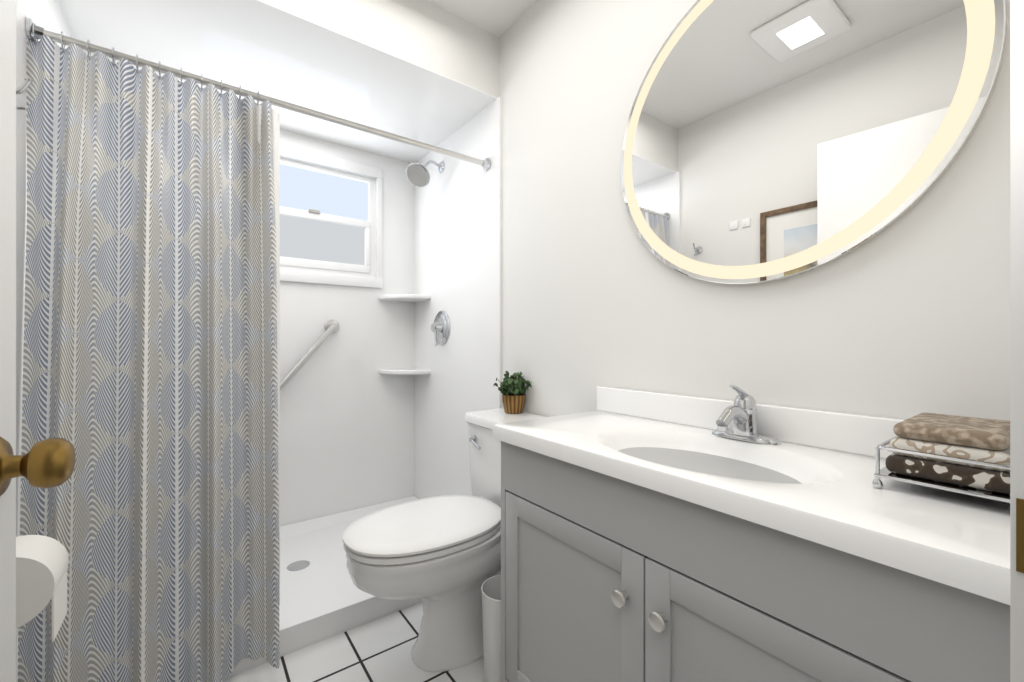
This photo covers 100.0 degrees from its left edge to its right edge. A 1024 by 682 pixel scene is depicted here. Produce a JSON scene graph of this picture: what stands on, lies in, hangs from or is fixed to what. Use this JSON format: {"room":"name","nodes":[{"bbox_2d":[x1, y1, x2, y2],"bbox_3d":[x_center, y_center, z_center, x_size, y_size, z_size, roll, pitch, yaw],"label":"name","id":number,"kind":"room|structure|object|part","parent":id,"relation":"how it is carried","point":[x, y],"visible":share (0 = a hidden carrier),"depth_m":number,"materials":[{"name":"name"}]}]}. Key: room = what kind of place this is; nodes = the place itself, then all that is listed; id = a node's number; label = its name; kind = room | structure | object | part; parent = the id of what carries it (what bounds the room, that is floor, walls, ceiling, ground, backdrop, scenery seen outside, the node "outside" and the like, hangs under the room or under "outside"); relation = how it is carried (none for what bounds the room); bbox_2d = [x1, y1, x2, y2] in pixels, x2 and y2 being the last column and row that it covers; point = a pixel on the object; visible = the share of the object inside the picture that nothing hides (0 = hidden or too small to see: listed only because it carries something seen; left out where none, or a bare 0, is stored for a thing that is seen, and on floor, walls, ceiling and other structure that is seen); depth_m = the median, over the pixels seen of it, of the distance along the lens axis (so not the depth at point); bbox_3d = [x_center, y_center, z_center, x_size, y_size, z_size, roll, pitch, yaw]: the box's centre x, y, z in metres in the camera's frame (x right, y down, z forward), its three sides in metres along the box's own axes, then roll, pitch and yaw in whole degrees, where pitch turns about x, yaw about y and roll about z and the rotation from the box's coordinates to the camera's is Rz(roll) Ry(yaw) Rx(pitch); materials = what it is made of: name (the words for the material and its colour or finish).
{"room":"bathroom","nodes":[
{"label":"bathroom","id":0,"kind":"room"},
{"bbox_2d":[280,129,413,525],"bbox_3d":[-1.257,-0.170,2.343,1.525,2.500,0.100,0,0,-37],"label":"wall","id":1,"kind":"structure","parent":0,"point":[346,426],"depth_m":2.52,"materials":[{"name":"white"}]},
{"bbox_2d":[280,319,338,391],"bbox_3d":[-1.167,0.153,2.310,0.470,0.553,0.061,0,0,-37],"label":"grab rail","id":2,"kind":"object","parent":1,"relation":"attached to","point":[331,326],"visible":0.5,"depth_m":2.34,"materials":[{"name":"silver metal"}]},
{"bbox_2d":[280,144,382,287],"bbox_3d":[-1.188,-0.685,2.359,0.945,0.730,0.087,0,0,-37],"label":"window","id":3,"kind":"structure","parent":1,"relation":"in","point":[327,220],"depth_m":2.47,"materials":[{"name":"white glass"}]},
{"bbox_2d":[225,602,483,681],"bbox_3d":[-0.382,1.105,1.169,1.725,0.050,3.030,0,0,-37],"label":"floor","id":4,"kind":"structure","parent":0,"point":[378,650],"depth_m":1.45,"materials":[{"name":"tile"}]},
{"bbox_2d":[198,496,421,681],"bbox_3d":[-0.949,1.034,1.929,1.497,0.091,0.928,0,0,-37],"label":"shower pan","id":5,"kind":"object","parent":4,"relation":"on","point":[323,597],"visible":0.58,"depth_m":1.77,"materials":[{"name":"white plastic"}]},
{"bbox_2d":[342,408,544,671],"bbox_3d":[-0.197,0.693,1.537,0.775,0.775,0.494,0,0,-37],"label":"toilet","id":6,"kind":"object","parent":4,"relation":"on","point":[440,556],"visible":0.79,"depth_m":1.42,"materials":[{"name":"white ceramic"}]},
{"bbox_3d":[-0.286,0.625,1.471,0.554,0.050,0.392,0,0,-37],"label":"seat","id":7,"kind":"part","parent":6,"relation":"part of","materials":[{"name":"white plastic"}]},
{"bbox_3d":[-0.150,0.410,1.740,0.027,0.044,0.094,0,0,-37],"label":"lever","id":8,"kind":"part","parent":6,"relation":"part of","materials":[{"name":"silver metal"}]},
{"bbox_2d":[493,371,531,413],"bbox_3d":[0.004,0.216,1.836,0.162,0.178,0.155,0,0,-37],"label":"plant","id":9,"kind":"object","parent":6,"relation":"on","point":[512,388],"visible":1,"depth_m":1.79,"materials":[{"name":"green plant"}]},
{"bbox_3d":[0.008,0.266,1.827,0.102,0.078,0.102,0,0,-37],"label":"pot","id":10,"kind":"part","parent":9,"relation":"part of","materials":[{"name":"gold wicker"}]},
{"bbox_2d":[481,575,500,681],"bbox_3d":[-0.023,0.927,1.353,0.148,0.305,0.148,0,0,-37],"label":"waste bin","id":11,"kind":"object","parent":4,"relation":"on","point":[491,600],"visible":0.44,"depth_m":1.30,"materials":[{"name":"white plastic"}]},
{"bbox_2d":[493,385,1009,681],"bbox_3d":[0.421,0.592,0.976,0.462,0.977,0.990,0,0,-37],"label":"bathroom vanity","id":12,"kind":"object","parent":4,"relation":"on","point":[648,536],"visible":1,"depth_m":0.79,"materials":[{"name":"grey"}]},
{"bbox_3d":[0.116,0.698,1.039,0.048,0.533,0.469,0,0,-37],"label":"door","id":13,"kind":"part","parent":12,"relation":"part of","materials":[{"name":"grey wood"}]},
{"bbox_2d":[711,385,781,445],"bbox_3d":[0.536,0.172,1.030,0.147,0.136,0.160,0,0,-37],"label":"faucet","id":14,"kind":"object","parent":12,"relation":"on","point":[740,422],"depth_m":1.04,"materials":[{"name":"silver metal"}]},
{"bbox_3d":[0.398,0.698,0.661,0.048,0.533,0.465,0,0,-37],"label":"door","id":15,"kind":"part","parent":12,"relation":"part of","materials":[{"name":"grey wood"}]},
{"bbox_2d":[872,413,1009,502],"bbox_3d":[0.730,0.186,0.705,0.229,0.108,0.168,0,0,-37],"label":"towel rack","id":16,"kind":"object","parent":12,"relation":"on","point":[963,455],"visible":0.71,"depth_m":0.65,"materials":[{"name":"fabric"}]},
{"bbox_2d":[264,0,498,96],"bbox_3d":[-0.949,-1.280,1.930,1.525,0.280,0.930,0,0,-37],"label":"wall","id":17,"kind":"structure","parent":0,"point":[428,35],"depth_m":1.77,"materials":[{"name":"white paint"}]},
{"bbox_2d":[57,0,497,162],"bbox_3d":[-0.949,-1.136,1.930,1.525,0.008,0.930,0,0,-37],"label":"ceiling","id":18,"kind":"structure","parent":17,"relation":"attached to","point":[262,47],"depth_m":1.76,"materials":[{"name":"white paint"}]},
{"bbox_2d":[426,0,536,37],"bbox_3d":[-0.382,-1.445,1.169,1.725,0.050,3.030,0,0,-37],"label":"ceiling","id":19,"kind":"structure","parent":0,"point":[498,18],"depth_m":1.85,"materials":[{"name":"white paint"}]},
{"bbox_2d":[499,0,1009,420],"bbox_3d":[0.270,-0.170,1.654,0.100,2.500,3.030,0,0,-37],"label":"wall","id":20,"kind":"structure","parent":0,"point":[906,315],"depth_m":1.27,"materials":[{"name":"white paint"}]},
{"bbox_2d":[414,97,501,498],"bbox_3d":[-0.337,-0.026,2.374,0.012,2.212,0.950,0,0,-37],"label":"wall","id":21,"kind":"structure","parent":20,"relation":"attached to","point":[458,241],"depth_m":2.31,"materials":[{"name":"white"}]},
{"bbox_2d":[378,368,430,374],"bbox_3d":[-0.649,0.186,2.587,0.235,0.028,0.235,0,0,-37],"label":"corner shelf","id":22,"kind":"object","parent":21,"relation":"attached to","point":[408,371],"visible":0.98,"depth_m":2.54,"materials":[{"name":"white"}]},
{"bbox_2d":[378,294,430,301],"bbox_3d":[-0.649,-0.261,2.587,0.235,0.028,0.235,0,0,-37],"label":"corner shelf","id":23,"kind":"object","parent":21,"relation":"attached to","point":[407,297],"visible":1,"depth_m":2.54,"materials":[{"name":"white"}]},
{"bbox_2d":[406,160,444,186],"bbox_3d":[-0.470,-0.936,2.361,0.218,0.172,0.127,0,0,-37],"label":"shower head","id":24,"kind":"object","parent":21,"relation":"attached to","point":[417,174],"visible":1,"depth_m":2.33},
{"bbox_2d":[431,311,449,345],"bbox_3d":[-0.425,-0.072,2.427,0.068,0.201,0.196,0,0,-37],"label":"shower valve","id":25,"kind":"object","parent":21,"relation":"attached to","point":[440,327],"visible":1,"depth_m":2.40,"materials":[{"name":"silver metal"}]},
{"bbox_2d":[621,0,1006,283],"bbox_3d":[0.615,-0.560,1.082,0.030,0.830,0.830,0,0,-37],"label":"mirror","id":26,"kind":"object","parent":20,"relation":"attached to","point":[768,140],"visible":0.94,"depth_m":1.00,"materials":[{"name":"clear glass"}]},
{"bbox_2d":[1010,0,1010,681],"bbox_3d":[0.334,-0.170,0.208,1.525,2.500,0.130,0,0,-37],"label":"wall","id":27,"kind":"structure","parent":0,"point":[1010,340],"depth_m":0.29,"materials":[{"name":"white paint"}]},
{"bbox_2d":[0,0,15,681],"bbox_3d":[-0.425,0.059,0.201,0.035,2.018,0.740,0,0,-32],"label":"door","id":28,"kind":"structure","parent":27,"relation":"in","point":[8,328],"depth_m":0.51,"materials":[{"name":"white wood"}]},
{"bbox_2d":[0,437,75,495],"bbox_3d":[-0.594,0.140,0.472,0.168,0.072,0.104,0,0,-37],"label":"door knob","id":29,"kind":"object","parent":28,"relation":"attached to","point":[48,463],"depth_m":0.48,"materials":[{"name":"gold metal"}]},
{"bbox_2d":[1011,0,1023,681],"bbox_3d":[0.375,0.055,0.238,0.014,2.050,0.129,0,0,-37],"label":"door frame","id":30,"kind":"structure","parent":27,"relation":"attached to","point":[1017,340],"depth_m":0.28,"materials":[{"name":"white painted wood"},{"name":"aged brass"}]},
{"bbox_3d":[-1.033,-0.170,0.683,0.100,2.500,3.030,0,0,-37],"label":"wall","id":31,"kind":"structure","parent":0,"visible":0},
{"bbox_2d":[16,77,32,109],"bbox_3d":[-1.166,-0.583,1.002,0.067,0.082,0.048,0,0,-37],"label":"robe hook","id":32,"kind":"object","parent":31,"relation":"attached to","point":[25,85],"visible":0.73,"depth_m":1.01,"materials":[{"name":"silver metal"}]},
{"bbox_2d":[16,535,68,641],"bbox_3d":[-0.905,0.439,0.748,0.180,0.163,0.161,0,0,-37],"label":"toilet paper roll","id":33,"kind":"object","parent":31,"relation":"attached to","point":[42,561],"visible":0.83,"depth_m":0.74,"materials":[{"name":"white paper"}]},
{"bbox_2d":[16,0,71,681],"bbox_3d":[-1.550,-0.026,1.470,0.012,2.212,0.950,0,0,-37],"label":"wall","id":34,"kind":"structure","parent":31,"relation":"attached to","point":[47,15],"depth_m":1.13,"materials":[{"name":"white paint"}]},
{"bbox_2d":[18,17,490,681],"bbox_3d":[-0.660,0.069,1.541,1.500,1.898,0.260,0,0,-37],"label":"shower curtain","id":35,"kind":"object","parent":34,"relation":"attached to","point":[152,327],"visible":0.98,"depth_m":1.26,"materials":[{"name":"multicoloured fabric"}]},
{"bbox_3d":[-0.719,-0.850,1.622,1.500,0.060,0.060,0,0,-37],"label":"rod","id":36,"kind":"part","parent":35,"relation":"part of","materials":[{"name":"silver metal"}]}
]}

